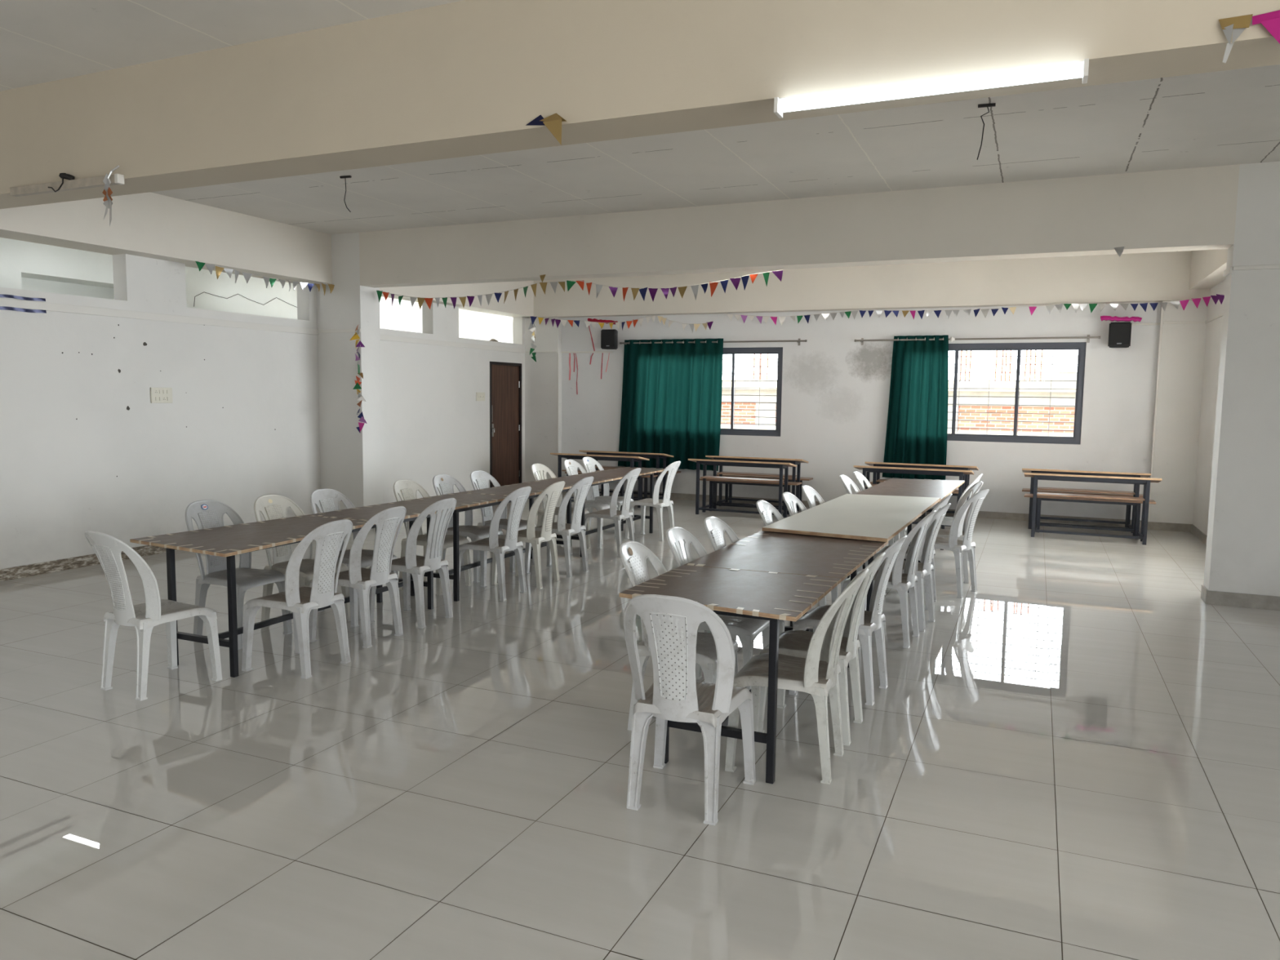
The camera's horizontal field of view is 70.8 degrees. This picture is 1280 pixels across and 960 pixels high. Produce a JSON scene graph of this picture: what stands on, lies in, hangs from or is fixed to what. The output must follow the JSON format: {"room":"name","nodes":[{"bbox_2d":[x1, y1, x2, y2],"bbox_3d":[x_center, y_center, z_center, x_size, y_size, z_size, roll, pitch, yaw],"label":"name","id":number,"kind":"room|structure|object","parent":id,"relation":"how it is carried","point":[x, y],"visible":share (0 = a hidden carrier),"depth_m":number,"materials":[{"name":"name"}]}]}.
{"room":"community hall","nodes":[
{"label":"community hall","id":0,"kind":"room"},
{"bbox_2d":[21,274,114,299],"bbox_3d":[-6.584,-1.895,10.592,0.300,0.930,1.850,3,6,24],"label":"wall","id":1,"kind":"structure","parent":0,"point":[28,282],"depth_m":10.50,"materials":[{"name":"paint"}]},
{"bbox_2d":[0,253,320,568],"bbox_3d":[-6.326,-0.392,5.241,0.180,2.850,12.055,3,6,24],"label":"wall","id":2,"kind":"structure","parent":0,"point":[60,482],"depth_m":8.57,"materials":[{"name":"paint"}]},
{"bbox_2d":[0,545,177,581],"bbox_3d":[-6.257,0.983,5.325,0.014,0.100,12.041,3,6,24],"label":"baseboard","id":3,"kind":"structure","parent":2,"relation":"attached to","point":[20,571],"depth_m":7.93,"materials":[{"name":"tile"}]},
{"bbox_2d":[0,297,318,334],"bbox_3d":[-6.224,-1.254,5.117,0.022,0.068,12.053,3,6,24],"label":"trim","id":4,"kind":"structure","parent":2,"relation":"attached to","point":[28,304],"depth_m":8.55,"materials":[{"name":"white"}]},
{"bbox_2d":[150,387,172,403],"bbox_3d":[-4.654,-0.824,8.760,0.022,0.150,0.230,3,6,24],"label":"switchboard","id":5,"kind":"object","parent":2,"relation":"attached to","point":[157,395],"visible":1,"depth_m":8.75,"materials":[{"name":"beige"}]},
{"bbox_2d":[0,237,422,333],"bbox_3d":[-7.135,-1.313,8.777,0.200,4.000,18.000,3,6,24],"label":"wall","id":6,"kind":"structure","parent":0,"point":[17,257],"depth_m":11.67,"materials":[{"name":"paint"}]},
{"bbox_2d":[380,302,528,503],"bbox_3d":[-2.800,-1.074,12.975,0.180,2.840,4.330,3,6,24],"label":"wall","id":7,"kind":"structure","parent":0,"point":[433,424],"depth_m":12.62,"materials":[{"name":"paint"}]},
{"bbox_2d":[380,334,525,353],"bbox_3d":[-2.723,-1.935,12.793,0.022,0.066,4.180,3,6,24],"label":"trim","id":8,"kind":"structure","parent":7,"relation":"attached to","point":[390,338],"depth_m":12.78,"materials":[{"name":"white"}]},
{"bbox_2d":[489,361,521,487],"bbox_3d":[-2.166,-0.818,14.331,0.121,2.090,0.930,3,6,24],"label":"door","id":9,"kind":"structure","parent":7,"relation":"in","point":[505,378],"depth_m":14.34,"materials":[{"name":"brown"}]},
{"bbox_2d":[458,308,512,343],"bbox_3d":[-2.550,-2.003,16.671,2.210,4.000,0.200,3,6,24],"label":"window","id":10,"kind":"structure","parent":0,"point":[474,325],"depth_m":16.63,"materials":[{"name":"glass"}]},
{"bbox_2d":[0,492,1279,959],"bbox_3d":[0.835,1.207,4.821,14.500,0.081,18.000,3,6,24],"label":"floor","id":11,"kind":"structure","parent":0,"point":[1077,757],"depth_m":3.71,"materials":[{"name":"tile"}]},
{"bbox_2d":[84,530,222,701],"bbox_3d":[-2.646,0.680,4.844,0.446,0.881,0.540,4,6,30],"label":"plastic chair","id":12,"kind":"object","parent":11,"relation":"on","point":[108,548],"visible":1,"depth_m":4.69,"materials":[{"name":"plastic"}]},
{"bbox_2d":[185,499,292,649],"bbox_3d":[-2.646,0.585,5.854,0.540,0.881,0.446,3,6,24],"label":"plastic chair","id":13,"kind":"object","parent":11,"relation":"on","point":[206,513],"visible":0.75,"depth_m":5.84,"materials":[{"name":"white"}]},
{"bbox_2d":[241,519,352,679],"bbox_3d":[-1.947,0.652,5.228,0.540,0.881,0.446,3,6,24],"label":"plastic chair","id":14,"kind":"object","parent":11,"relation":"on","point":[329,537],"visible":1,"depth_m":5.11,"materials":[{"name":"plastic"}]},
{"bbox_2d":[165,514,433,677],"bbox_3d":[-2.133,0.667,5.945,0.508,0.712,1.828,3,6,24],"label":"frame","id":15,"kind":"object","parent":11,"relation":"on","point":[233,631],"visible":0.5,"depth_m":5.19,"materials":[{"name":"metal"}]},
{"bbox_2d":[129,515,374,557],"bbox_3d":[-2.345,0.328,5.619,0.865,0.020,1.365,3,6,24],"label":"board","id":16,"kind":"object","parent":15,"relation":"on","point":[224,541],"visible":0.83,"depth_m":5.39,"materials":[{"name":"brown wood"}]},
{"bbox_2d":[253,494,351,621],"bbox_3d":[-2.359,0.555,6.207,0.540,0.881,0.446,3,6,24],"label":"plastic chair","id":17,"kind":"object","parent":11,"relation":"on","point":[272,507],"visible":0.56,"depth_m":6.24,"materials":[{"name":"beige"}]},
{"bbox_2d":[316,232,382,510],"bbox_3d":[-3.532,-1.158,10.733,0.826,3.410,0.335,3,6,24],"label":"column","id":18,"kind":"structure","parent":11,"relation":"on","point":[351,460],"depth_m":10.55,"materials":[{"name":"paint"}]},
{"bbox_2d":[349,324,366,432],"bbox_3d":[-3.235,-1.159,10.350,0.188,1.249,0.158,3,6,24],"label":"garland","id":19,"kind":"object","parent":18,"relation":"hanging from","point":[355,336],"visible":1,"depth_m":10.35,"materials":[{"name":"multicoloured"}]},
{"bbox_2d":[310,488,399,619],"bbox_3d":[-2.134,0.517,6.631,0.540,0.881,0.446,3,6,24],"label":"plastic chair","id":20,"kind":"object","parent":11,"relation":"on","point":[326,500],"visible":0.42,"depth_m":6.67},
{"bbox_2d":[308,506,406,648],"bbox_3d":[-1.795,0.596,5.844,0.540,0.881,0.446,3,6,23],"label":"plastic chair","id":21,"kind":"object","parent":11,"relation":"on","point":[359,580],"visible":0.91,"depth_m":5.73,"materials":[{"name":"plastic"}]},
{"bbox_2d":[368,497,456,628],"bbox_3d":[-1.567,0.552,6.334,0.540,0.881,0.446,3,6,24],"label":"plastic chair","id":22,"kind":"object","parent":11,"relation":"on","point":[416,565],"visible":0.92,"depth_m":6.22,"materials":[{"name":"plastic"}]},
{"bbox_2d":[393,479,471,595],"bbox_3d":[-1.742,0.449,7.406,0.540,0.881,0.446,3,6,24],"label":"plastic chair","id":23,"kind":"object","parent":11,"relation":"on","point":[406,489],"visible":0.43,"depth_m":7.43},
{"bbox_2d":[432,474,505,582],"bbox_3d":[-1.539,0.403,7.915,0.540,0.881,0.446,3,6,24],"label":"plastic chair","id":24,"kind":"object","parent":11,"relation":"on","point":[444,483],"visible":0.58,"depth_m":7.92,"materials":[{"name":"white"}]},
{"bbox_2d":[408,488,571,601],"bbox_3d":[-1.237,0.498,7.851,0.448,0.712,1.863,3,6,24],"label":"stand","id":25,"kind":"object","parent":11,"relation":"on","point":[455,571],"visible":0.31,"depth_m":7.07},
{"bbox_2d":[308,493,507,520],"bbox_3d":[-1.714,0.203,7.016,0.660,0.020,1.748,3,6,24],"label":"board","id":26,"kind":"object","parent":25,"relation":"on","point":[415,507],"visible":0.69,"depth_m":6.98,"materials":[{"name":"brown wood"}]},
{"bbox_2d":[457,475,617,496],"bbox_3d":[-0.916,0.053,8.710,0.610,0.020,2.013,3,6,24],"label":"board","id":27,"kind":"object","parent":25,"relation":"on","point":[538,486],"visible":0.66,"depth_m":8.58,"materials":[{"name":"brown wood"}]},
{"bbox_2d":[452,486,531,600],"bbox_3d":[-1.142,0.478,7.173,0.540,0.881,0.446,3,6,23],"label":"plastic chair","id":28,"kind":"object","parent":11,"relation":"on","point":[518,498],"visible":0.97,"depth_m":7.05,"materials":[{"name":"plastic"}]},
{"bbox_2d":[470,470,536,572],"bbox_3d":[-1.296,0.364,8.364,0.540,0.881,0.446,3,6,24],"label":"plastic chair","id":29,"kind":"object","parent":11,"relation":"on","point":[479,478],"visible":0.52,"depth_m":8.39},
{"bbox_2d":[491,480,564,588],"bbox_3d":[-0.912,0.438,7.630,0.540,0.881,0.446,3,6,22],"label":"plastic chair","id":30,"kind":"object","parent":11,"relation":"on","point":[553,491],"visible":0.9,"depth_m":7.50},
{"bbox_2d":[524,317,561,482],"bbox_3d":[-1.586,-1.221,14.735,0.620,2.830,0.120,3,6,24],"label":"column","id":31,"kind":"structure","parent":11,"relation":"on","point":[540,375],"depth_m":14.67,"materials":[{"name":"paint"}]},
{"bbox_2d":[524,476,593,577],"bbox_3d":[-0.694,0.396,8.101,0.540,0.881,0.446,3,6,24],"label":"plastic chair","id":32,"kind":"object","parent":11,"relation":"on","point":[583,486],"visible":0.75,"depth_m":7.97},
{"bbox_2d":[530,463,590,554],"bbox_3d":[-0.851,0.280,9.312,0.540,0.881,0.446,3,6,24],"label":"plastic chair","id":33,"kind":"object","parent":11,"relation":"on","point":[537,469],"visible":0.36,"depth_m":9.38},
{"bbox_2d":[564,459,617,543],"bbox_3d":[-0.569,0.222,9.961,0.540,0.881,0.446,3,6,24],"label":"plastic chair","id":34,"kind":"object","parent":11,"relation":"on","point":[571,466],"visible":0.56,"depth_m":9.99,"materials":[{"name":"white"}]},
{"bbox_2d":[550,453,657,507],"bbox_3d":[-0.524,-0.011,13.087,1.400,0.757,0.695,3,6,24],"label":"school desk","id":35,"kind":"object","parent":11,"relation":"on","point":[577,456],"visible":0.48,"depth_m":12.85,"materials":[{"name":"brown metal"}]},
{"bbox_2d":[555,473,653,556],"bbox_3d":[-0.391,0.328,9.760,0.413,0.712,1.773,3,6,24],"label":"stand","id":36,"kind":"object","parent":11,"relation":"on","point":[575,536],"visible":0.4,"depth_m":10.33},
{"bbox_2d":[570,466,664,479],"bbox_3d":[-0.208,-0.082,10.228,0.580,0.020,1.413,3,6,24],"label":"board","id":37,"kind":"object","parent":36,"relation":"on","point":[619,473],"visible":0.75,"depth_m":10.17,"materials":[{"name":"brown wood"}]},
{"bbox_2d":[582,456,634,531],"bbox_3d":[-0.394,0.182,10.406,0.540,0.881,0.446,3,6,24],"label":"plastic chair","id":38,"kind":"object","parent":11,"relation":"on","point":[589,463],"visible":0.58,"depth_m":10.47,"materials":[{"name":"white"}]},
{"bbox_2d":[579,467,640,557],"bbox_3d":[-0.268,0.308,9.089,0.540,0.881,0.446,3,6,24],"label":"plastic chair","id":39,"kind":"object","parent":11,"relation":"on","point":[612,513],"visible":0.96,"depth_m":8.95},
{"bbox_2d":[578,449,680,499],"bbox_3d":[-0.151,-0.072,13.784,1.400,0.757,0.695,3,6,24],"label":"school desk","id":40,"kind":"object","parent":11,"relation":"on","point":[654,455],"visible":0.41,"depth_m":13.52,"materials":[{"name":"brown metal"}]},
{"bbox_2d":[625,461,680,541],"bbox_3d":[0.176,0.216,10.119,0.541,0.881,0.446,3,6,26],"label":"plastic chair","id":41,"kind":"object","parent":11,"relation":"on","point":[672,468],"visible":0.97,"depth_m":9.98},
{"bbox_2d":[619,540,738,730],"bbox_3d":[0.170,0.757,4.393,0.540,0.881,0.446,3,6,22],"label":"plastic chair","id":42,"kind":"object","parent":11,"relation":"on","point":[633,554],"visible":0.34,"depth_m":4.34,"materials":[{"name":"white"}]},
{"bbox_2d":[622,594,755,825],"bbox_3d":[0.183,0.836,3.560,0.446,0.881,0.540,3,6,22],"label":"plastic chair","id":43,"kind":"object","parent":11,"relation":"on","point":[672,623],"visible":1,"depth_m":3.40,"materials":[{"name":"plastic"}]},
{"bbox_2d":[666,526,769,689],"bbox_3d":[0.410,0.713,4.888,0.540,0.881,0.446,3,6,24],"label":"plastic chair","id":44,"kind":"object","parent":11,"relation":"on","point":[747,629],"visible":0.38,"depth_m":4.85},
{"bbox_2d":[688,458,801,517],"bbox_3d":[1.425,0.093,12.235,1.400,0.757,0.695,3,6,24],"label":"school desk","id":45,"kind":"object","parent":11,"relation":"on","point":[713,479],"visible":0.92,"depth_m":12.14,"materials":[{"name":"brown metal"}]},
{"bbox_2d":[700,475,784,482],"bbox_3d":[1.367,-0.015,12.089,1.110,0.018,0.220,3,6,24],"label":"shelf","id":46,"kind":"object","parent":45,"relation":"attached to","point":[704,477],"depth_m":12.04,"materials":[{"name":"laminate"}]},
{"bbox_2d":[703,516,795,640],"bbox_3d":[0.646,0.674,5.334,0.540,0.881,0.446,3,6,24],"label":"plastic chair","id":47,"kind":"object","parent":11,"relation":"on","point":[715,527],"visible":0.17,"depth_m":5.42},
{"bbox_2d":[705,455,813,511],"bbox_3d":[1.713,0.031,12.936,1.400,0.757,0.695,3,6,24],"label":"school desk","id":48,"kind":"object","parent":11,"relation":"on","point":[793,477],"visible":0.66,"depth_m":12.81,"materials":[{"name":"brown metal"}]},
{"bbox_2d":[716,471,796,477],"bbox_3d":[1.655,-0.077,12.790,1.110,0.018,0.220,3,6,24],"label":"shelf","id":49,"kind":"object","parent":48,"relation":"attached to","point":[720,473],"depth_m":12.77,"materials":[{"name":"laminate"}]},
{"bbox_2d":[664,569,857,783],"bbox_3d":[0.687,0.825,4.636,0.513,0.712,1.808,3,6,24],"label":"stand","id":50,"kind":"object","parent":11,"relation":"on","point":[769,738],"visible":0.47,"depth_m":3.74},
{"bbox_2d":[618,564,841,621],"bbox_3d":[0.428,0.501,4.148,0.825,0.020,0.870,3,6,24],"label":"board","id":51,"kind":"object","parent":50,"relation":"on","point":[774,595],"visible":0.88,"depth_m":4.09,"materials":[{"name":"brown wood"}]},
{"bbox_2d":[684,530,888,581],"bbox_3d":[0.890,0.413,5.138,0.840,0.020,1.388,3,6,24],"label":"board","id":52,"kind":"object","parent":50,"relation":"on","point":[762,550],"visible":0.86,"depth_m":5.00,"materials":[{"name":"brown wood"}]},
{"bbox_2d":[724,568,868,784],"bbox_3d":[0.704,0.807,3.938,0.540,0.881,0.446,3,6,22],"label":"plastic chair","id":53,"kind":"object","parent":11,"relation":"on","point":[811,675],"visible":0.94,"depth_m":3.82,"materials":[{"name":"plastic"}]},
{"bbox_2d":[755,499,837,605],"bbox_3d":[1.070,0.595,6.231,0.540,0.881,0.446,3,6,24],"label":"plastic chair","id":54,"kind":"object","parent":11,"relation":"on","point":[765,508],"visible":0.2,"depth_m":6.31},
{"bbox_2d":[782,492,847,593],"bbox_3d":[1.338,0.545,6.789,0.540,0.881,0.446,3,6,24],"label":"plastic chair","id":55,"kind":"object","parent":11,"relation":"on","point":[790,500],"visible":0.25,"depth_m":6.89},
{"bbox_2d":[758,551,885,746],"bbox_3d":[0.889,0.770,4.355,0.540,0.881,0.446,3,6,24],"label":"plastic chair","id":56,"kind":"object","parent":11,"relation":"on","point":[793,642],"visible":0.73,"depth_m":4.28,"materials":[{"name":"plastic"}]},
{"bbox_2d":[788,535,906,706],"bbox_3d":[1.154,0.721,4.906,0.540,0.881,0.446,4,6,28],"label":"plastic chair","id":57,"kind":"object","parent":11,"relation":"on","point":[872,620],"visible":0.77,"depth_m":4.78,"materials":[{"name":"plastic"}]},
{"bbox_2d":[790,523,911,626],"bbox_3d":[1.617,0.632,6.678,0.523,0.736,1.923,3,6,24],"label":"stand","id":58,"kind":"object","parent":11,"relation":"on","point":[871,559],"visible":0.05,"depth_m":5.71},
{"bbox_2d":[762,493,940,542],"bbox_3d":[1.672,0.243,6.752,0.807,0.022,2.531,3,6,25],"label":"board","id":59,"kind":"object","parent":58,"relation":"on","point":[874,517],"visible":1,"depth_m":6.36,"materials":[{"name":"brown wood"}]},
{"bbox_2d":[842,510,936,648],"bbox_3d":[1.669,0.624,5.997,0.540,0.881,0.446,4,6,28],"label":"plastic chair","id":60,"kind":"object","parent":11,"relation":"on","point":[905,581],"visible":0.77,"depth_m":5.83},
{"bbox_2d":[863,511,945,564],"bbox_3d":[2.621,0.456,8.791,0.513,0.712,1.933,3,6,24],"label":"stand","id":61,"kind":"object","parent":11,"relation":"on","point":[923,515],"visible":0.12,"depth_m":7.90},
{"bbox_2d":[856,478,964,502],"bbox_3d":[2.668,0.087,8.816,0.810,0.018,2.258,3,6,24],"label":"board","id":62,"kind":"object","parent":61,"relation":"on","point":[941,489],"visible":0.64,"depth_m":8.80,"materials":[{"name":"brown wood"}]},
{"bbox_2d":[864,502,951,631],"bbox_3d":[1.909,0.587,6.415,0.541,0.881,0.446,4,6,30],"label":"plastic chair","id":63,"kind":"object","parent":11,"relation":"on","point":[924,568],"visible":0.56,"depth_m":6.27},
{"bbox_2d":[874,493,952,609],"bbox_3d":[2.139,0.530,7.048,0.541,0.881,0.446,3,6,26],"label":"plastic chair","id":64,"kind":"object","parent":11,"relation":"on","point":[944,502],"visible":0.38,"depth_m":6.87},
{"bbox_2d":[853,465,973,526],"bbox_3d":[3.459,0.200,11.368,1.400,0.757,0.695,3,6,24],"label":"school desk","id":65,"kind":"object","parent":11,"relation":"on","point":[867,470],"visible":0.38,"depth_m":11.09,"materials":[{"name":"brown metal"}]},
{"bbox_2d":[864,462,978,517],"bbox_3d":[3.771,0.140,12.048,1.400,0.757,0.695,3,6,24],"label":"school desk","id":66,"kind":"object","parent":11,"relation":"on","point":[875,475],"visible":0.38,"depth_m":11.76,"materials":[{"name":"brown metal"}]},
{"bbox_2d":[937,481,983,582],"bbox_3d":[2.758,0.443,8.048,0.541,0.881,0.446,2,6,14],"label":"plastic chair","id":67,"kind":"object","parent":11,"relation":"on","point":[975,487],"visible":0.44,"depth_m":7.91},
{"bbox_2d":[933,488,989,598],"bbox_3d":[2.589,0.495,7.484,0.540,0.881,0.446,5,7,39],"label":"plastic chair","id":68,"kind":"object","parent":11,"relation":"on","point":[952,543],"visible":0.77,"depth_m":7.30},
{"bbox_2d":[1022,468,1151,535],"bbox_3d":[5.518,0.239,11.229,1.400,0.757,0.695,3,6,25],"label":"school desk","id":69,"kind":"object","parent":11,"relation":"on","point":[1135,493],"visible":0.55,"depth_m":11.11,"materials":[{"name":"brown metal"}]},
{"bbox_2d":[1037,486,1134,494],"bbox_3d":[5.458,0.131,11.085,1.110,0.018,0.220,3,6,25],"label":"shelf","id":70,"kind":"object","parent":69,"relation":"attached to","point":[1038,488],"depth_m":11.02,"materials":[{"name":"laminate"}]},
{"bbox_2d":[1024,472,1162,545],"bbox_3d":[5.266,0.298,10.573,1.400,0.757,0.695,3,6,25],"label":"school desk","id":71,"kind":"object","parent":11,"relation":"on","point":[1126,500],"visible":1,"depth_m":10.46,"materials":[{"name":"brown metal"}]},
{"bbox_2d":[1036,492,1144,501],"bbox_3d":[5.206,0.190,10.428,1.110,0.018,0.220,3,6,25],"label":"bench","id":72,"kind":"object","parent":71,"relation":"attached to","point":[1127,498],"depth_m":10.37,"materials":[{"name":"laminate"}]},
{"bbox_2d":[1149,300,1208,524],"bbox_3d":[6.642,-0.780,11.139,0.480,2.830,0.120,3,6,24],"label":"wall","id":73,"kind":"structure","parent":11,"relation":"on","point":[1183,345],"depth_m":11.08,"materials":[{"name":"paint"}]},
{"bbox_2d":[1146,521,1191,532],"bbox_3d":[6.593,0.584,11.209,0.492,0.100,0.012,3,6,24],"label":"baseboard","id":74,"kind":"structure","parent":73,"relation":"attached to","point":[1151,525],"depth_m":11.21,"materials":[{"name":"tile"}]},
{"bbox_2d":[1203,161,1279,596],"bbox_3d":[6.622,-0.609,6.245,4.424,3.410,0.245,3,6,24],"label":"wall pier","id":75,"kind":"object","parent":11,"relation":"on","point":[1242,550],"visible":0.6,"depth_m":6.96,"materials":[{"name":"paint"}]},
{"bbox_2d":[1205,590,1279,610],"bbox_3d":[6.453,1.039,6.325,4.236,0.110,0.014,3,6,24],"label":"baseboard","id":76,"kind":"object","parent":75,"relation":"attached to","point":[1213,597],"visible":1,"depth_m":7.07,"materials":[{"name":"tile"}]},
{"bbox_2d":[0,0,1279,280],"bbox_3d":[0.844,-2.302,4.488,13.760,0.150,17.170,3,6,24],"label":"ceiling","id":77,"kind":"structure","parent":0,"point":[1225,117],"depth_m":6.47,"materials":[{"name":"paint"}]},
{"bbox_2d":[0,191,332,284],"bbox_3d":[-6.196,-2.083,5.032,0.420,0.560,12.055,3,6,24],"label":"beam","id":78,"kind":"structure","parent":77,"relation":"attached to","point":[149,224],"depth_m":8.59,"materials":[{"name":"paint"}]},
{"bbox_2d":[195,261,334,295],"bbox_3d":[-3.938,-2.123,9.605,0.072,0.167,1.877,3,6,24],"label":"bunting","id":79,"kind":"object","parent":78,"relation":"hanging from","point":[219,269],"visible":1,"depth_m":9.51,"materials":[{"name":"multicoloured"}]},
{"bbox_2d":[379,280,533,317],"bbox_3d":[-2.683,-2.767,12.773,0.390,0.570,4.330,3,6,24],"label":"beam","id":80,"kind":"structure","parent":77,"relation":"attached to","point":[523,306],"depth_m":13.26,"materials":[{"name":"paint"}]},
{"bbox_2d":[0,0,1279,208],"bbox_3d":[0.617,-1.851,3.724,13.120,0.610,0.300,3,6,24],"label":"beam","id":81,"kind":"structure","parent":77,"relation":"attached to","point":[465,77],"depth_m":4.06,"materials":[{"name":"beige paint"}]},
{"bbox_2d":[9,173,124,196],"bbox_3d":[-3.401,-1.753,5.307,0.967,0.117,0.064,3,6,24],"label":"lamp fixture","id":82,"kind":"object","parent":81,"relation":"attached to","point":[116,179],"visible":1,"depth_m":5.28,"materials":[{"name":"white"}]},
{"bbox_2d":[525,112,567,145],"bbox_3d":[-0.420,-1.560,4.023,0.231,0.150,0.026,5,7,36],"label":"flag","id":83,"kind":"object","parent":81,"relation":"hanging from","point":[553,122],"visible":1,"depth_m":3.99,"materials":[{"name":"paper"}]},
{"bbox_2d":[773,57,1088,118],"bbox_3d":[1.062,-1.472,3.388,1.122,0.071,0.085,3,6,24],"label":"tube light","id":84,"kind":"object","parent":81,"relation":"attached to","point":[1076,69],"visible":1,"depth_m":3.35,"materials":[{"name":"white"}]},
{"bbox_2d":[1218,13,1253,62],"bbox_3d":[1.964,-1.457,2.974,0.095,0.150,0.024,4,6,28],"label":"flag","id":85,"kind":"object","parent":81,"relation":"hanging from","point":[1239,24],"visible":1,"depth_m":2.97,"materials":[{"name":"paper"}]},
{"bbox_2d":[1252,9,1279,43],"bbox_3d":[2.130,-1.449,2.909,0.260,0.200,0.016,3,6,24],"label":"flag","id":86,"kind":"object","parent":81,"relation":"hanging from","point":[1270,21],"visible":1,"depth_m":2.94,"materials":[{"name":"pink paper"}]},
{"bbox_2d":[359,164,1239,288],"bbox_3d":[0.730,-2.327,8.696,8.490,0.595,0.245,3,6,24],"label":"beam","id":87,"kind":"structure","parent":77,"relation":"attached to","point":[1187,209],"depth_m":8.10,"materials":[{"name":"paint"}]},
{"bbox_2d":[376,270,782,309],"bbox_3d":[-0.864,-1.994,9.595,4.868,0.270,0.078,3,6,24],"label":"bunting","id":88,"kind":"object","parent":87,"relation":"hanging from","point":[778,273],"visible":1,"depth_m":9.42,"materials":[{"name":"multicoloured"}]},
{"bbox_2d":[533,250,1210,317],"bbox_3d":[2.597,-2.691,12.712,9.330,0.580,0.200,3,6,24],"label":"beam","id":89,"kind":"structure","parent":77,"relation":"attached to","point":[1153,277],"depth_m":12.20,"materials":[{"name":"paint"}]},
{"bbox_2d":[530,315,713,333],"bbox_3d":[-0.338,-2.398,13.824,3.090,0.310,0.072,3,6,24],"label":"bunting","id":90,"kind":"object","parent":89,"relation":"hanging from","point":[533,318],"visible":1,"depth_m":13.78,"materials":[{"name":"multicoloured"}]},
{"bbox_2d":[1188,248,1227,289],"bbox_3d":[5.876,-2.348,8.869,0.220,0.460,4.220,3,6,24],"label":"beam","id":91,"kind":"structure","parent":77,"relation":"attached to","point":[1207,267],"depth_m":9.93,"materials":[{"name":"paint"}]},
{"bbox_2d":[561,302,1160,520],"bbox_3d":[2.573,-1.303,13.065,9.920,3.410,0.200,3,6,24],"label":"wall","id":92,"kind":"structure","parent":0,"point":[836,388],"depth_m":12.71,"materials":[{"name":"paint"}]},
{"bbox_2d":[600,328,617,349],"bbox_3d":[-0.456,-2.193,14.058,0.245,0.300,0.276,2,6,18],"label":"loudspeaker","id":93,"kind":"object","parent":92,"relation":"attached to","point":[609,337],"visible":1,"depth_m":13.93,"materials":[{"name":"black plastic"}]},
{"bbox_2d":[619,338,807,345],"bbox_3d":[1.054,-2.056,13.496,2.944,0.100,0.116,3,6,24],"label":"curtain rod","id":94,"kind":"object","parent":92,"relation":"attached to","point":[798,341],"visible":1,"depth_m":13.28,"materials":[{"name":"silver metal"}]},
{"bbox_2d":[617,337,723,471],"bbox_3d":[0.451,-1.160,13.799,1.706,1.975,0.127,3,6,23],"label":"curtain","id":95,"kind":"object","parent":94,"relation":"hanging from","point":[671,404],"visible":0.93,"depth_m":13.77,"materials":[{"name":"teal fabric"}]},
{"bbox_2d":[720,346,782,436],"bbox_3d":[1.056,-1.353,13.737,2.320,1.305,0.160,3,6,24],"label":"window","id":96,"kind":"structure","parent":92,"relation":"in","point":[767,350],"depth_m":13.43,"materials":[{"name":"grey metal"}]},
{"bbox_2d":[564,488,1141,528],"bbox_3d":[2.565,0.358,13.100,8.440,0.095,0.014,3,6,24],"label":"baseboard","id":97,"kind":"structure","parent":92,"relation":"attached to","point":[982,514],"depth_m":12.13,"materials":[{"name":"tile"}]},
{"bbox_2d":[854,334,1100,345],"bbox_3d":[4.422,-1.869,12.013,3.074,0.100,0.138,3,6,24],"label":"curtain rod","id":98,"kind":"object","parent":92,"relation":"attached to","point":[1088,337],"visible":1,"depth_m":11.89,"materials":[{"name":"silver metal"}]},
{"bbox_2d":[882,334,948,479],"bbox_3d":[3.790,-0.992,12.340,0.840,1.955,0.118,3,6,24],"label":"curtain","id":99,"kind":"object","parent":98,"relation":"hanging from","point":[917,427],"visible":0.98,"depth_m":12.32,"materials":[{"name":"teal fabric"}]},
{"bbox_2d":[946,342,1086,444],"bbox_3d":[4.703,-1.177,12.141,2.290,1.315,0.160,3,6,24],"label":"window","id":100,"kind":"structure","parent":92,"relation":"in","point":[1080,346],"depth_m":11.94,"materials":[{"name":"grey metal"}]},
{"bbox_2d":[1107,321,1131,347],"bbox_3d":[5.996,-1.807,11.241,0.245,0.310,0.276,4,6,30],"label":"loudspeaker","id":101,"kind":"object","parent":92,"relation":"attached to","point":[1119,333],"visible":1,"depth_m":11.13,"materials":[{"name":"black plastic"}]},
{"bbox_2d":[1147,306,1164,521],"bbox_3d":[6.397,-0.821,11.166,0.025,2.700,0.020,3,6,24],"label":"trim","id":102,"kind":"structure","parent":92,"relation":"attached to","point":[1162,309],"depth_m":11.15,"materials":[{"name":"white"}]},
{"bbox_2d":[1192,280,1225,535],"bbox_3d":[6.090,-0.878,9.015,0.200,3.410,4.420,3,6,24],"label":"wall","id":103,"kind":"structure","parent":0,"point":[1214,328],"depth_m":10.48,"materials":[{"name":"paint"}]},
{"bbox_2d":[726,293,1224,325],"bbox_3d":[3.739,-2.148,11.305,6.000,0.229,1.431,3,6,24],"label":"bunting","id":104,"kind":"object","parent":103,"relation":"hanging from","point":[1184,303],"visible":0.98,"depth_m":11.69,"materials":[{"name":"multicoloured"}]},
{"label":"outside","id":105,"kind":"structure","parent":0,"visible":0},
{"bbox_3d":[11.973,2.444,36.328,60.000,0.200,48.980,3,6,24],"label":"ground","id":106,"kind":"structure","parent":105,"visible":0},
{"bbox_2d":[720,350,1076,436],"bbox_3d":[6.782,-0.765,26.561,30.000,7.900,6.450,3,6,24],"label":"building","id":107,"kind":"structure","parent":106,"relation":"on","point":[726,393],"depth_m":22.46,"materials":[{"name":"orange brick"}]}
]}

